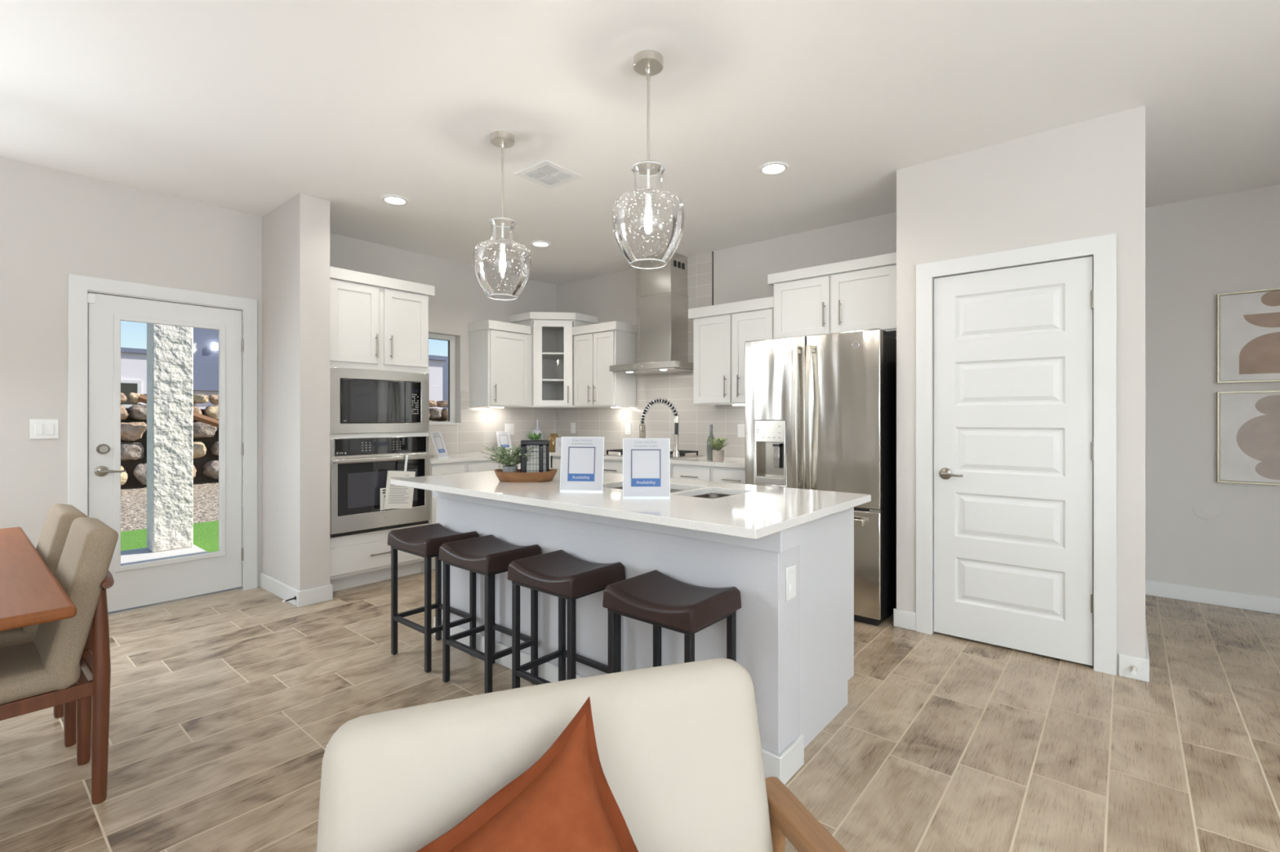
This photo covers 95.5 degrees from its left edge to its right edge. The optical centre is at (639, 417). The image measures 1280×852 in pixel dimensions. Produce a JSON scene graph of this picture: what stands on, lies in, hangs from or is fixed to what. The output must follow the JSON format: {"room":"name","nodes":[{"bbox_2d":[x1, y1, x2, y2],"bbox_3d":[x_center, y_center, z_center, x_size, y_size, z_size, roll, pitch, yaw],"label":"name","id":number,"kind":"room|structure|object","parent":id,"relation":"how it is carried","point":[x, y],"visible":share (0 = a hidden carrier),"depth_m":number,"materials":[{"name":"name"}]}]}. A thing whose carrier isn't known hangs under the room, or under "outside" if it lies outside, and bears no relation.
{"room":"open-plan kitchen","nodes":[
{"label":"open-plan kitchen","id":0,"kind":"room"},
{"bbox_2d":[0,156,556,587],"bbox_3d":[-3.348,0.135,3.752,0.150,3.230,9.660,0,0,40],"label":"wall","id":1,"kind":"structure","parent":0,"point":[55,224],"depth_m":3.61,"materials":[{"name":"grey paint"}]},
{"bbox_2d":[30,419,58,439],"bbox_3d":[-3.513,0.069,3.429,0.010,0.116,0.118,0,0,40],"label":"light switch","id":2,"kind":"object","parent":1,"relation":"attached to","point":[39,428],"visible":1,"depth_m":3.43,"materials":[{"name":"white plastic"}]},
{"bbox_2d":[67,274,257,590],"bbox_3d":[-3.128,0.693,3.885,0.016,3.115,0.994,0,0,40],"label":"trim","id":3,"kind":"structure","parent":1,"relation":"attached to","point":[78,286],"depth_m":3.73,"materials":[{"name":"white paint"}]},
{"bbox_2d":[87,293,243,612],"bbox_3d":[-3.134,0.228,3.888,0.100,1.993,0.832,0,0,40],"label":"door","id":4,"kind":"structure","parent":1,"relation":"in","point":[146,583],"depth_m":3.82,"materials":[{"name":"white paint"}]},
{"bbox_2d":[107,586,244,617],"bbox_3d":[-3.184,1.241,3.931,0.152,0.018,0.840,0,0,40],"label":"trim","id":5,"kind":"structure","parent":1,"relation":"attached to","point":[239,588],"depth_m":3.90,"materials":[{"name":"silver metal"}]},
{"bbox_2d":[428,333,461,425],"bbox_3d":[-1.945,-0.357,5.402,0.146,0.855,0.552,0,0,40],"label":"window","id":6,"kind":"structure","parent":1,"relation":"in","point":[451,340],"depth_m":5.60,"materials":[{"name":"white paint"}]},
{"bbox_2d":[428,391,556,454],"bbox_3d":[-1.664,0.048,5.642,0.008,0.595,2.280,0,0,40],"label":"tiled wall","id":7,"kind":"structure","parent":1,"relation":"attached to","point":[478,427],"depth_m":5.79,"materials":[{"name":"white tile"}]},
{"bbox_2d":[504,423,514,435],"bbox_3d":[-1.348,0.122,6.006,0.010,0.116,0.118,0,0,40],"label":"light switch","id":8,"kind":"object","parent":7,"relation":"attached to","point":[509,428],"visible":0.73,"depth_m":6.01,"materials":[{"name":"white plastic"}]},
{"bbox_2d":[467,320,531,408],"bbox_3d":[-1.361,-0.502,5.729,0.360,0.816,0.533,0,0,40],"label":"upper cabinet","id":9,"kind":"object","parent":1,"relation":"attached to","point":[500,352],"visible":1,"depth_m":5.59,"materials":[{"name":"white paint"}]},
{"bbox_2d":[262,193,329,591],"bbox_3d":[-2.458,-0.115,4.139,0.718,2.730,0.189,0,0,40],"label":"wall","id":10,"kind":"structure","parent":0,"point":[295,234],"depth_m":3.95,"materials":[{"name":"grey paint"}]},
{"bbox_2d":[259,572,333,607],"bbox_3d":[-2.453,1.198,4.134,0.732,0.105,0.217,0,0,40],"label":"baseboard","id":11,"kind":"structure","parent":10,"relation":"attached to","point":[323,593],"depth_m":3.94,"materials":[{"name":"white paint"}]},
{"bbox_2d":[0,0,1279,285],"bbox_3d":[0.104,-1.540,0.865,9.150,0.120,9.660,0,0,40],"label":"ceiling","id":12,"kind":"structure","parent":0,"point":[250,107],"depth_m":2.70,"materials":[{"name":"white paint"}]},
{"bbox_2d":[381,195,408,205],"bbox_3d":[-1.666,-1.475,3.955,0.176,0.008,0.176,0,0,40],"label":"recessed light","id":13,"kind":"object","parent":12,"relation":"in","point":[390,199],"visible":1,"depth_m":3.95,"materials":[{"name":"white plastic"}]},
{"bbox_2d":[473,130,531,300],"bbox_3d":[-0.724,-1.055,3.063,0.298,0.849,0.298,0,0,-40],"label":"pendant light","id":14,"kind":"object","parent":12,"relation":"hanging from","point":[503,140],"visible":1,"depth_m":3.02,"materials":[{"name":"clear glass"}]},
{"bbox_2d":[500,222,505,253],"bbox_3d":[-0.724,-0.946,3.063,0.027,0.163,0.027,0,0,40],"label":"socket","id":15,"kind":"object","parent":14,"relation":"attached to","point":[503,245],"depth_m":3.06,"materials":[{"name":"white plastic"}]},
{"bbox_2d":[530,240,551,247],"bbox_3d":[-0.846,-1.475,4.951,0.176,0.008,0.176,0,0,40],"label":"recessed light","id":16,"kind":"object","parent":12,"relation":"in","point":[535,243],"visible":1,"depth_m":4.94,"materials":[{"name":"white plastic"}]},
{"bbox_2d":[514,160,582,189],"bbox_3d":[-0.557,-1.473,3.539,0.295,0.013,0.295,0,0,40],"label":"ceiling vent","id":17,"kind":"object","parent":12,"relation":"in","point":[548,174],"visible":1,"depth_m":3.52,"materials":[{"name":"white plastic"}]},
{"bbox_2d":[612,49,684,269],"bbox_3d":[0.034,-1.055,2.403,0.298,0.849,0.298,0,0,43],"label":"pendant light","id":18,"kind":"object","parent":12,"relation":"hanging from","point":[647,63],"visible":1,"depth_m":2.36,"materials":[{"name":"clear glass"}]},
{"bbox_2d":[644,168,651,208],"bbox_3d":[0.034,-0.946,2.403,0.027,0.163,0.027,0,0,40],"label":"socket","id":19,"kind":"object","parent":18,"relation":"attached to","point":[647,198],"depth_m":2.40,"materials":[{"name":"white plastic"}]},
{"bbox_2d":[758,161,788,174],"bbox_3d":[0.793,-1.475,3.450,0.176,0.008,0.176,0,0,40],"label":"recessed light","id":20,"kind":"object","parent":12,"relation":"in","point":[774,167],"visible":1,"depth_m":3.44,"materials":[{"name":"white plastic"}]},
{"bbox_2d":[0,569,1279,851],"bbox_3d":[0.104,1.310,0.865,9.150,0.120,9.660,0,0,40],"label":"floor","id":21,"kind":"structure","parent":0,"point":[225,710],"depth_m":2.26,"materials":[{"name":"brown tile"}]},
{"bbox_2d":[0,527,76,631],"bbox_3d":[-2.476,0.875,1.736,1.755,0.750,0.966,0,0,40],"label":"dining table","id":22,"kind":"object","parent":21,"relation":"on","point":[30,593],"visible":1,"depth_m":1.70,"materials":[{"name":"brown wood"}]},
{"bbox_2d":[0,503,87,746],"bbox_3d":[-2.436,0.805,2.164,0.413,0.889,0.515,0,0,40],"label":"dining chair","id":23,"kind":"object","parent":21,"relation":"on","point":[60,517],"visible":0.41,"depth_m":2.20,"materials":[{"name":"beige fabric"}]},
{"bbox_2d":[0,517,118,804],"bbox_3d":[-2.022,0.805,1.836,0.413,0.889,0.515,0,0,40],"label":"dining chair","id":24,"kind":"object","parent":21,"relation":"on","point":[41,673],"visible":0.96,"depth_m":1.87,"materials":[{"name":"beige fabric"}]},
{"bbox_2d":[329,266,434,591],"bbox_3d":[-2.152,0.099,4.548,0.662,2.303,0.828,0,0,40],"label":"tall cabinet","id":25,"kind":"object","parent":21,"relation":"on","point":[377,322],"visible":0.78,"depth_m":4.30,"materials":[{"name":"white paint"}]},
{"bbox_2d":[329,367,429,434],"bbox_3d":[-2.109,-0.117,4.504,0.486,0.469,0.761,0,0,40],"label":"microwave","id":26,"kind":"object","parent":25,"relation":"in","point":[396,405],"visible":0.9,"depth_m":4.32,"materials":[{"name":"grey metal"}]},
{"bbox_2d":[329,435,434,538],"bbox_3d":[-2.101,0.499,4.501,0.602,0.698,0.764,0,0,40],"label":"wall oven","id":27,"kind":"object","parent":25,"relation":"in","point":[359,468],"visible":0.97,"depth_m":4.27,"materials":[{"name":"silver metal"}]},
{"bbox_2d":[380,488,391,510],"bbox_3d":[-1.874,0.603,4.313,0.003,0.161,0.108,0,0,40],"label":"tag","id":28,"kind":"object","parent":27,"relation":"hanging from","point":[382,490],"visible":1,"depth_m":4.28,"materials":[{"name":"white paper"}]},
{"bbox_2d":[383,454,415,509],"bbox_3d":[-1.802,0.489,4.364,0.007,0.412,0.245,0,0,40],"label":"tag","id":29,"kind":"object","parent":27,"relation":"hanging from","point":[396,496],"visible":0.73,"depth_m":4.35,"materials":[{"name":"white paper"}]},
{"bbox_2d":[386,523,479,672],"bbox_3d":[-1.085,0.921,3.056,0.387,0.650,0.309,0,0,40],"label":"bar stool","id":30,"kind":"object","parent":21,"relation":"on","point":[425,541],"visible":0.86,"depth_m":3.03,"materials":[{"name":"black"}]},
{"bbox_2d":[428,460,498,569],"bbox_3d":[-1.686,0.813,5.098,0.654,0.874,0.680,0,0,40],"label":"base cabinet","id":31,"kind":"object","parent":21,"relation":"on","point":[485,465],"visible":0.14,"depth_m":4.81,"materials":[{"name":"white paint"}]},
{"bbox_2d":[430,450,745,468],"bbox_3d":[-0.456,0.359,4.866,2.839,0.032,1.901,0,0,40],"label":"countertop","id":32,"kind":"structure","parent":31,"relation":"on","point":[728,462],"depth_m":4.79,"materials":[{"name":"white stone"}]},
{"bbox_2d":[429,431,448,458],"bbox_3d":[-1.690,0.233,4.895,0.087,0.222,0.155,0,0,12],"label":"sign holder","id":33,"kind":"object","parent":32,"relation":"on","point":[437,437],"visible":1,"depth_m":4.88,"materials":[{"name":"white plastic"}]},
{"bbox_2d":[495,431,512,452],"bbox_3d":[-1.369,0.244,5.846,0.150,0.199,0.087,0,0,-42],"label":"sign holder","id":34,"kind":"object","parent":32,"relation":"on","point":[503,438],"visible":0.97,"depth_m":5.84,"materials":[{"name":"white plastic"}]},
{"bbox_2d":[547,433,559,452],"bbox_3d":[-0.866,0.252,5.847,0.132,0.182,0.132,0,0,40],"label":"jar","id":35,"kind":"object","parent":32,"relation":"on","point":[552,438],"visible":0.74,"depth_m":5.79,"materials":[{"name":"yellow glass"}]},
{"bbox_2d":[604,448,702,458],"bbox_3d":[0.105,0.320,5.215,0.760,0.046,0.505,0,0,40],"label":"gas cooktop","id":36,"kind":"object","parent":32,"relation":"in","point":[682,453],"visible":0.29,"depth_m":5.14,"materials":[{"name":"black metal"}]},
{"bbox_2d":[706,424,715,460],"bbox_3d":[0.569,0.200,4.647,0.068,0.287,0.068,0,0,40],"label":"glass bottle","id":37,"kind":"object","parent":32,"relation":"on","point":[709,455],"visible":0.8,"depth_m":4.62,"materials":[{"name":"grey glass"}]},
{"bbox_2d":[705,436,730,462],"bbox_3d":[0.605,0.245,4.490,0.194,0.195,0.187,0,0,-3],"label":"potted plant","id":38,"kind":"object","parent":32,"relation":"on","point":[717,454],"visible":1,"depth_m":4.46,"materials":[{"name":"green plant"}]},
{"bbox_2d":[438,534,541,693],"bbox_3d":[-0.706,0.921,2.738,0.387,0.650,0.309,0,0,40],"label":"bar stool","id":39,"kind":"object","parent":21,"relation":"on","point":[488,556],"visible":0.9,"depth_m":2.71,"materials":[{"name":"black leather"}]},
{"bbox_2d":[552,456,560,468],"bbox_3d":[-0.453,0.813,5.677,0.578,0.874,0.654,0,0,40],"label":"base cabinet","id":40,"kind":"object","parent":21,"relation":"on","point":[556,460],"visible":0.02,"depth_m":5.59,"materials":[{"name":"white paint"}]},
{"bbox_2d":[507,549,625,688],"bbox_3d":[-0.304,0.921,2.403,0.387,0.650,0.309,0,0,40],"label":"bar stool","id":41,"kind":"object","parent":21,"relation":"on","point":[560,574],"visible":0.82,"depth_m":2.38,"materials":[{"name":"black leather"}]},
{"bbox_2d":[316,657,847,851],"bbox_3d":[-0.014,0.846,0.649,0.822,0.815,0.831,0,0,-20],"label":"armchair","id":42,"kind":"object","parent":21,"relation":"on","point":[679,747],"visible":0.95,"depth_m":0.92,"materials":[{"name":"beige fabric"}]},
{"bbox_2d":[416,697,638,851],"bbox_3d":[-0.151,0.638,0.732,0.610,0.439,0.204,0,0,-25],"label":"throw pillow","id":43,"kind":"object","parent":42,"relation":"on","point":[565,802],"visible":1,"depth_m":0.78,"materials":[{"name":"orange fabric"}]},
{"bbox_2d":[603,459,673,478],"bbox_3d":[0.107,0.813,5.209,0.878,0.874,0.654,0,0,40],"label":"base cabinet","id":44,"kind":"object","parent":21,"relation":"on","point":[609,466],"visible":0.07,"depth_m":5.10,"materials":[{"name":"white paint"}]},
{"bbox_2d":[431,490,853,784],"bbox_3d":[-0.095,0.809,2.969,2.177,0.882,0.834,0,0,40],"label":"kitchen island","id":45,"kind":"object","parent":21,"relation":"on","point":[797,653],"visible":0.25,"depth_m":2.34,"materials":[{"name":"grey paint"}]},
{"bbox_2d":[390,467,871,539],"bbox_3d":[-0.180,0.353,2.867,2.242,0.030,1.032,0,0,40],"label":"island countertop","id":46,"kind":"structure","parent":45,"relation":"on","point":[754,512],"depth_m":2.38,"materials":[{"name":"white stone"}]},
{"bbox_2d":[493,469,557,482],"bbox_3d":[-0.606,0.307,3.094,0.336,0.061,0.208,0,0,-1],"label":"wooden tray","id":47,"kind":"object","parent":46,"relation":"on","point":[541,477],"visible":0.91,"depth_m":3.02,"materials":[{"name":"brown wood"}]},
{"bbox_2d":[477,444,538,472],"bbox_3d":[-0.700,0.237,3.087,0.329,0.178,0.346,0,0,-5],"label":"potted plant","id":48,"kind":"object","parent":47,"relation":"on","point":[510,461],"visible":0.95,"depth_m":3.06,"materials":[{"name":"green plant"}]},
{"bbox_2d":[520,440,549,472],"bbox_3d":[-0.560,0.223,3.095,0.148,0.205,0.100,0,0,-11],"label":"lantern","id":49,"kind":"object","parent":47,"relation":"on","point":[539,463],"visible":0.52,"depth_m":3.06,"materials":[{"name":"black metal"}]},
{"bbox_2d":[560,436,606,493],"bbox_3d":[-0.258,0.213,2.639,0.196,0.250,0.088,0,0,7],"label":"sign holder","id":50,"kind":"object","parent":46,"relation":"on","point":[582,458],"visible":1,"depth_m":2.61,"materials":[{"name":"white plastic"}]},
{"bbox_2d":[622,438,670,499],"bbox_3d":[0.026,0.213,2.437,0.196,0.250,0.088,0,0,0],"label":"sign holder","id":51,"kind":"object","parent":46,"relation":"on","point":[646,461],"visible":1,"depth_m":2.41,"materials":[{"name":"white plastic"}]},
{"bbox_2d":[639,397,679,457],"bbox_3d":[0.074,0.116,3.136,0.338,0.444,0.056,0,0,41],"label":"kitchen faucet","id":52,"kind":"object","parent":46,"relation":"on","point":[677,418],"visible":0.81,"depth_m":3.07,"materials":[{"name":"silver metal"}]},
{"bbox_2d":[614,486,729,498],"bbox_3d":[0.132,0.456,2.777,0.754,0.174,0.364,0,0,40],"label":"island sink","id":53,"kind":"object","parent":46,"relation":"in","point":[706,495],"visible":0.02,"depth_m":2.79,"materials":[{"name":"silver metal"}]},
{"bbox_2d":[786,564,795,600],"bbox_3d":[0.530,0.578,2.037,0.009,0.116,0.072,0,0,40],"label":"wall outlet","id":54,"kind":"object","parent":45,"relation":"attached to","point":[791,570],"visible":1,"depth_m":2.03,"materials":[{"name":"white plastic"}]},
{"bbox_2d":[602,569,741,673],"bbox_3d":[0.112,0.921,2.054,0.387,0.650,0.309,0,0,40],"label":"bar stool","id":55,"kind":"object","parent":21,"relation":"on","point":[654,597],"visible":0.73,"depth_m":2.01,"materials":[{"name":"black leather"}]},
{"bbox_2d":[673,464,745,484],"bbox_3d":[0.736,0.813,4.683,0.758,0.874,0.654,0,0,40],"label":"base cabinet","id":56,"kind":"object","parent":21,"relation":"on","point":[720,474],"visible":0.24,"depth_m":4.48,"materials":[{"name":"white paint"}]},
{"bbox_2d":[745,328,896,626],"bbox_3d":[1.316,0.358,4.021,0.911,1.780,0.882,0,0,40],"label":"refrigerator","id":57,"kind":"object","parent":21,"relation":"on","point":[820,410],"visible":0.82,"depth_m":3.65,"materials":[{"name":"silver metal"}]},
{"bbox_2d":[556,212,896,338],"bbox_3d":[0.577,-0.115,5.331,3.845,2.730,0.120,0,0,40],"label":"wall","id":58,"kind":"structure","parent":0,"point":[740,273],"depth_m":4.92,"materials":[{"name":"grey paint"}]},
{"bbox_2d":[556,251,745,457],"bbox_3d":[0.158,-0.568,5.599,2.842,1.825,0.008,0,0,40],"label":"tiled wall","id":59,"kind":"structure","parent":58,"relation":"attached to","point":[609,423],"depth_m":5.45,"materials":[{"name":"white tile"}]},
{"bbox_2d":[510,311,597,408],"bbox_3d":[-0.895,-0.579,6.064,0.643,0.954,0.643,0,0,40],"label":"upper cabinet","id":60,"kind":"object","parent":59,"relation":"attached to","point":[552,337],"visible":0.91,"depth_m":5.87,"materials":[{"name":"white paint"}]},
{"bbox_2d":[542,352,573,359],"bbox_3d":[-0.898,-0.649,6.089,0.566,0.018,0.566,0,0,40],"label":"shelf","id":61,"kind":"object","parent":60,"relation":"attached to","point":[545,356],"depth_m":6.01,"materials":[{"name":"white paint"}]},
{"bbox_2d":[542,378,573,384],"bbox_3d":[-0.898,-0.379,6.089,0.566,0.018,0.566,0,0,40],"label":"shelf","id":62,"kind":"object","parent":60,"relation":"attached to","point":[544,381],"depth_m":5.90,"materials":[{"name":"white paint"}]},
{"bbox_2d":[572,320,638,408],"bbox_3d":[-0.356,-0.502,5.793,0.596,0.816,0.352,0,0,40],"label":"upper cabinet","id":63,"kind":"object","parent":59,"relation":"attached to","point":[597,347],"visible":0.98,"depth_m":5.66,"materials":[{"name":"white paint"}]},
{"bbox_2d":[609,252,693,375],"bbox_3d":[0.153,-0.944,5.295,0.750,1.071,0.462,0,0,40],"label":"range hood","id":64,"kind":"object","parent":59,"relation":"attached to","point":[664,299],"visible":0.97,"depth_m":5.25,"materials":[{"name":"grey metal"}]},
{"bbox_2d":[688,296,773,405],"bbox_3d":[0.814,-0.509,4.814,0.796,0.830,0.352,0,0,40],"label":"upper cabinet","id":65,"kind":"object","parent":59,"relation":"attached to","point":[721,332],"visible":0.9,"depth_m":4.72,"materials":[{"name":"white paint"}]},
{"bbox_2d":[737,423,745,437],"bbox_3d":[0.870,0.115,4.992,0.072,0.116,0.009,0,0,40],"label":"wall outlet","id":66,"kind":"object","parent":59,"relation":"attached to","point":[741,428],"visible":1,"depth_m":4.99,"materials":[{"name":"white plastic"}]},
{"bbox_2d":[767,252,896,338],"bbox_3d":[1.485,-0.832,4.231,1.037,0.512,0.402,0,0,40],"label":"upper cabinet","id":67,"kind":"object","parent":58,"relation":"attached to","point":[858,294],"visible":0.8,"depth_m":4.10,"materials":[{"name":"white paint"}]},
{"bbox_2d":[896,106,1145,675],"bbox_3d":[2.002,0.135,3.162,1.125,3.230,0.110,0,0,40],"label":"wall","id":68,"kind":"structure","parent":0,"point":[1086,179],"depth_m":3.00,"materials":[{"name":"grey paint"}]},
{"bbox_2d":[893,608,915,631],"bbox_3d":[1.568,1.198,3.444,0.125,0.105,0.014,0,0,40],"label":"baseboard","id":69,"kind":"structure","parent":68,"relation":"attached to","point":[902,619],"depth_m":3.44,"materials":[{"name":"white paint"}]},
{"bbox_2d":[933,256,1093,666],"bbox_3d":[1.965,0.217,3.116,0.748,2.037,0.092,0,0,40],"label":"door","id":70,"kind":"structure","parent":68,"relation":"in","point":[1014,444],"depth_m":3.10,"materials":[{"name":"white paint"}]},
{"bbox_2d":[915,233,1116,675],"bbox_3d":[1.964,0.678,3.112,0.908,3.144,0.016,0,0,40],"label":"trim","id":71,"kind":"structure","parent":68,"relation":"attached to","point":[1103,247],"depth_m":2.87,"materials":[{"name":"white paint"}]},
{"bbox_2d":[1093,184,1279,597],"bbox_3d":[3.183,-0.115,4.508,8.900,2.730,0.120,0,0,40],"label":"wall","id":72,"kind":"structure","parent":0,"point":[1198,250],"depth_m":3.93,"materials":[{"name":"grey paint"}]},
{"bbox_2d":[1192,499,1221,519],"bbox_3d":[3.806,0.620,3.904,0.136,0.136,0.006,0,0,40],"label":"cover plate","id":73,"kind":"object","parent":72,"relation":"attached to","point":[1206,509],"visible":1,"depth_m":3.90,"materials":[{"name":"grey paint"}]},
{"bbox_2d":[1145,579,1279,614],"bbox_3d":[4.253,1.198,3.526,1.860,0.105,0.014,0,0,40],"label":"baseboard","id":74,"kind":"structure","parent":72,"relation":"attached to","point":[1267,604],"depth_m":3.87,"materials":[{"name":"white paint"}]},
{"bbox_2d":[1217,391,1279,484],"bbox_3d":[4.048,0.130,3.683,0.556,0.596,0.032,0,0,40],"label":"framed print","id":75,"kind":"object","parent":72,"relation":"attached to","point":[1248,424],"visible":1,"depth_m":3.76,"materials":[{"name":"beige paper"}]},
{"bbox_2d":[1217,288,1279,382],"bbox_3d":[4.048,-0.522,3.683,0.556,0.588,0.032,0,0,40],"label":"framed print","id":76,"kind":"object","parent":72,"relation":"attached to","point":[1248,322],"visible":1,"depth_m":3.76,"materials":[{"name":"beige paper"}]},
{"bbox_3d":[2.964,-0.115,3.521,0.110,2.730,1.675,0,0,40],"label":"wall","id":77,"kind":"structure","parent":0,"visible":0},
{"bbox_2d":[1118,622,1149,682],"bbox_3d":[2.651,1.198,3.126,0.112,0.105,0.914,0,0,40],"label":"baseboard","id":78,"kind":"structure","parent":77,"relation":"attached to","point":[1125,662],"depth_m":2.78,"materials":[{"name":"white paint"}]},
{"label":"outside","id":79,"kind":"structure","parent":0,"visible":0},
{"bbox_2d":[120,520,218,552],"bbox_3d":[-3.430,1.460,6.779,3.840,0.280,22.000,0,0,40],"label":"lawn","id":80,"kind":"structure","parent":79,"point":[206,535],"depth_m":6.35,"materials":[{"name":"green plant"}]},
{"bbox_3d":[-9.302,0.642,11.276,0.526,0.346,0.341,0,0,33],"label":"boulder","id":81,"kind":"object","parent":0,"visible":0},
{"bbox_3d":[-9.233,0.266,11.328,0.511,0.346,0.425,0,0,44],"label":"boulder","id":82,"kind":"object","parent":81,"relation":"on","visible":0},
{"bbox_2d":[137,394,218,427],"bbox_3d":[-8.693,-0.035,11.311,1.661,0.799,0.140,0,0,-45],"label":"timber beam","id":83,"kind":"structure","parent":82,"relation":"on","point":[142,398],"depth_m":11.38,"materials":[{"name":"brown wood"}]},
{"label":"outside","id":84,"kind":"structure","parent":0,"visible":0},
{"bbox_2d":[120,408,448,488],"bbox_3d":[-15.686,0.675,39.191,45.650,1.850,80.000,0,0,40],"label":"bank","id":85,"kind":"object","parent":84,"point":[129,466],"depth_m":11.74,"materials":[{"name":"brown"}]},
{"bbox_2d":[120,442,144,461],"bbox_3d":[-9.604,0.642,10.912,0.454,0.346,0.526,0,0,-38],"label":"boulder","id":86,"kind":"object","parent":85,"relation":"on","point":[129,451],"visible":0.76,"depth_m":10.81,"materials":[{"name":"grey stone"}]},
{"bbox_2d":[120,347,146,408],"bbox_3d":[-20.840,-1.160,17.168,6.200,2.020,9.800,0,0,40],"label":"house","id":87,"kind":"structure","parent":85,"relation":"on","point":[133,361],"depth_m":18.30,"materials":[{"name":"white paint"}]},
{"bbox_2d":[120,422,146,441],"bbox_3d":[-9.611,0.265,10.950,0.499,0.364,0.493,0,0,38],"label":"boulder","id":88,"kind":"object","parent":85,"relation":"on","point":[131,431],"visible":0.78,"depth_m":10.83,"materials":[{"name":"beige stone"}]},
{"bbox_2d":[127,404,146,420],"bbox_3d":[-9.564,-0.101,11.118,0.503,0.319,0.330,0,0,35],"label":"boulder","id":89,"kind":"object","parent":85,"relation":"on","point":[139,411],"visible":0.74,"depth_m":10.97,"materials":[{"name":"grey stone"}]},
{"bbox_2d":[133,462,146,484],"bbox_3d":[-9.386,1.070,11.045,0.352,0.419,0.499,0,0,-40],"label":"boulder","id":90,"kind":"object","parent":85,"relation":"on","point":[140,470],"visible":0.59,"depth_m":10.85,"materials":[{"name":"grey stone"}]},
{"bbox_2d":[193,404,202,414],"bbox_3d":[-9.065,-0.108,11.672,0.452,0.326,0.405,0,0,41],"label":"boulder","id":91,"kind":"object","parent":85,"relation":"on","point":[196,409],"visible":0.23,"depth_m":11.63,"materials":[{"name":"beige stone"}]},
{"bbox_2d":[193,394,208,404],"bbox_3d":[-8.979,-0.373,11.817,0.526,0.190,0.256,0,0,28],"label":"boulder","id":92,"kind":"object","parent":91,"relation":"on","point":[197,398],"visible":0.8,"depth_m":11.69,"materials":[{"name":"beige stone"}]},
{"bbox_2d":[193,441,206,458],"bbox_3d":[-8.929,0.654,11.603,0.511,0.346,0.458,0,0,38],"label":"boulder","id":93,"kind":"object","parent":85,"relation":"on","point":[199,448],"visible":0.5,"depth_m":11.54,"materials":[{"name":"beige stone"}]},
{"bbox_2d":[193,421,217,438],"bbox_3d":[-8.909,0.254,11.800,0.517,0.346,0.526,0,0,-45],"label":"boulder","id":94,"kind":"object","parent":85,"relation":"on","point":[201,429],"visible":0.63,"depth_m":11.66,"materials":[{"name":"grey stone"}]},
{"bbox_2d":[193,327,218,408],"bbox_3d":[-16.574,-1.950,22.954,3.120,3.600,2.450,0,0,40],"label":"house","id":95,"kind":"structure","parent":85,"relation":"on","point":[206,341],"depth_m":21.45,"materials":[{"name":"blue paint"}]},
{"bbox_2d":[202,460,218,479],"bbox_3d":[-8.636,1.070,11.947,0.499,0.419,0.564,0,0,27],"label":"boulder","id":96,"kind":"object","parent":85,"relation":"on","point":[211,470],"visible":0.5,"depth_m":11.72,"materials":[{"name":"grey stone"}]},
{"bbox_2d":[204,405,218,419],"bbox_3d":[-8.810,-0.095,12.014,0.499,0.309,0.313,0,0,41],"label":"boulder","id":97,"kind":"object","parent":85,"relation":"on","point":[212,411],"visible":0.63,"depth_m":11.85,"materials":[{"name":"beige stone"}]},
{"bbox_2d":[429,408,441,418],"bbox_3d":[-5.632,-0.104,15.825,0.526,0.294,0.315,0,0,28],"label":"boulder","id":98,"kind":"object","parent":85,"relation":"on","point":[434,413],"visible":0.8,"depth_m":15.68,"materials":[{"name":"grey stone"}]},
{"bbox_2d":[428,355,448,409],"bbox_3d":[-14.115,-1.875,36.900,7.400,3.450,10.900,0,0,40],"label":"house","id":99,"kind":"structure","parent":85,"relation":"on","point":[436,363],"depth_m":34.02,"materials":[{"name":"white paint"}]},
{"bbox_2d":[442,360,448,409],"bbox_3d":[-9.563,-1.575,30.029,1.200,2.850,1.200,0,0,40],"label":"water tank","id":100,"kind":"object","parent":85,"relation":"on","point":[445,367],"visible":0.12,"depth_m":29.53,"materials":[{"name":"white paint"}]},
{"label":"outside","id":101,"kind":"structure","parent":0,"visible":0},
{"bbox_2d":[120,481,218,531],"bbox_3d":[-6.448,1.465,10.607,5.699,0.270,24.000,0,0,40],"label":"gravel bed","id":102,"kind":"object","parent":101,"point":[206,495],"visible":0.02,"depth_m":8.76,"materials":[{"name":"beige gravel"}]},
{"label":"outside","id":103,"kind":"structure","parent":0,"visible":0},
{"bbox_2d":[120,544,208,565],"bbox_3d":[-6.216,1.425,2.350,2.449,0.250,7.630,0,0,40],"label":"patio slab","id":104,"kind":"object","parent":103,"point":[139,555],"depth_m":5.51,"materials":[{"name":"grey concrete"}]},
{"bbox_2d":[146,323,193,552],"bbox_3d":[-4.674,-0.275,5.783,0.260,3.150,0.319,0,0,40],"label":"porch column","id":105,"kind":"structure","parent":104,"relation":"on","point":[170,348],"depth_m":5.69,"materials":[{"name":"white stone"}]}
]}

